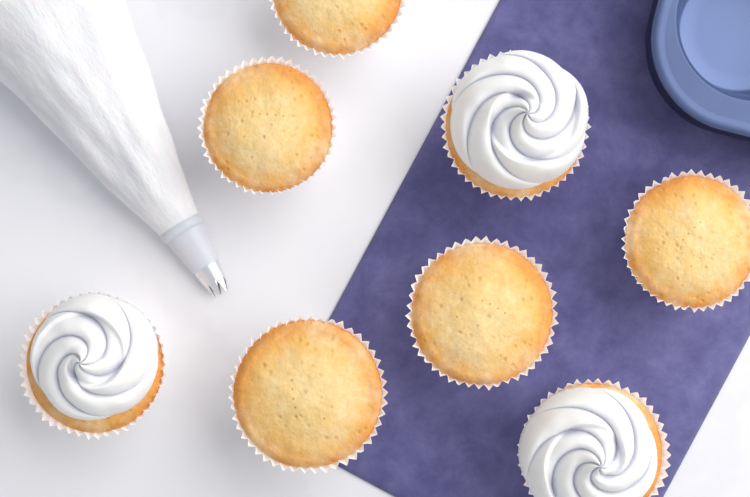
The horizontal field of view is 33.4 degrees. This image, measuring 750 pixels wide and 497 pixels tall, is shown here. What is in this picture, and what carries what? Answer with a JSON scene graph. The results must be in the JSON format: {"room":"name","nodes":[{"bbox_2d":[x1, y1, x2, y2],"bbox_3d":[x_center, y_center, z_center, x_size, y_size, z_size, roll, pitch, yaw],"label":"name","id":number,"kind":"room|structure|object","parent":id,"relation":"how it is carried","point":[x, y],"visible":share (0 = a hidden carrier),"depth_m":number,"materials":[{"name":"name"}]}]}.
{"room":"kitchen","nodes":[
{"label":"kitchen","id":0,"kind":"room"},
{"bbox_2d":[0,0,749,496],"bbox_3d":[0.000,0.000,0.615,1.800,0.030,1.400,0,90,0],"label":"countertop","id":1,"kind":"structure","parent":0,"point":[291,254],"depth_m":0.60,"materials":[{"name":"white stone"}]},
{"bbox_2d":[18,291,166,439],"bbox_3d":[-0.128,0.053,0.567,0.068,0.065,0.068,0,90,0],"label":"cupcake","id":2,"kind":"object","parent":1,"relation":"on","point":[93,363],"visible":1,"depth_m":0.55,"materials":[{"name":"white food"}]},
{"bbox_2d":[0,0,228,296],"bbox_3d":[-0.169,-0.133,0.570,0.091,0.063,0.364,-32,90,0],"label":"piping bag","id":3,"kind":"object","parent":1,"relation":"on","point":[81,66],"visible":1,"depth_m":0.57,"materials":[{"name":"white plastic"}]},
{"bbox_2d":[197,56,336,194],"bbox_3d":[-0.049,-0.056,0.580,0.064,0.040,0.064,27,90,0],"label":"cupcake","id":4,"kind":"object","parent":1,"relation":"on","point":[267,125],"visible":1,"depth_m":0.56,"materials":[{"name":"yellow food"}]},
{"bbox_2d":[270,0,405,58],"bbox_3d":[-0.017,-0.118,0.580,0.064,0.040,0.063,-17,90,0],"label":"cupcake","id":5,"kind":"object","parent":1,"relation":"on","point":[344,28],"visible":1,"depth_m":0.56,"materials":[{"name":"yellow food"}]},
{"bbox_2d":[328,0,749,496],"bbox_3d":[0.116,-0.031,0.599,0.181,0.003,0.365,28,90,0],"label":"cloth napkin","id":6,"kind":"object","parent":1,"relation":"on","point":[436,436],"visible":0.59,"depth_m":0.60,"materials":[{"name":"purple fabric"}]},
{"bbox_2d":[228,315,387,473],"bbox_3d":[-0.030,0.066,0.574,0.072,0.045,0.072,14,90,0],"label":"cupcake","id":7,"kind":"object","parent":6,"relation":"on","point":[309,393],"visible":1,"depth_m":0.56,"materials":[{"name":"yellow food"}]},
{"bbox_2d":[405,236,558,389],"bbox_3d":[0.048,0.029,0.575,0.069,0.043,0.069,-40,90,0],"label":"cupcake","id":8,"kind":"object","parent":6,"relation":"on","point":[482,312],"visible":1,"depth_m":0.56,"materials":[{"name":"yellow food"}]},
{"bbox_2d":[440,50,590,200],"bbox_3d":[0.063,-0.055,0.563,0.068,0.068,0.068,0,90,0],"label":"cupcake","id":9,"kind":"object","parent":6,"relation":"on","point":[515,124],"visible":1,"depth_m":0.55,"materials":[{"name":"white food"}]},
{"bbox_2d":[517,378,670,496],"bbox_3d":[0.098,0.093,0.563,0.069,0.068,0.069,0,90,0],"label":"cupcake","id":10,"kind":"object","parent":6,"relation":"on","point":[587,439],"visible":1,"depth_m":0.55,"materials":[{"name":"white food"}]},
{"bbox_2d":[621,169,749,312],"bbox_3d":[0.143,-0.003,0.576,0.064,0.040,0.065,-25,90,0],"label":"cupcake","id":11,"kind":"object","parent":6,"relation":"on","point":[687,238],"visible":1,"depth_m":0.56,"materials":[{"name":"yellow food"}]},
{"bbox_2d":[645,0,749,140],"bbox_3d":[0.265,-0.124,0.582,0.260,0.030,0.189,14,90,0],"label":"muffin tin","id":12,"kind":"object","parent":6,"relation":"on","point":[698,51],"visible":1,"depth_m":0.57,"materials":[{"name":"blue metal"}]}
]}

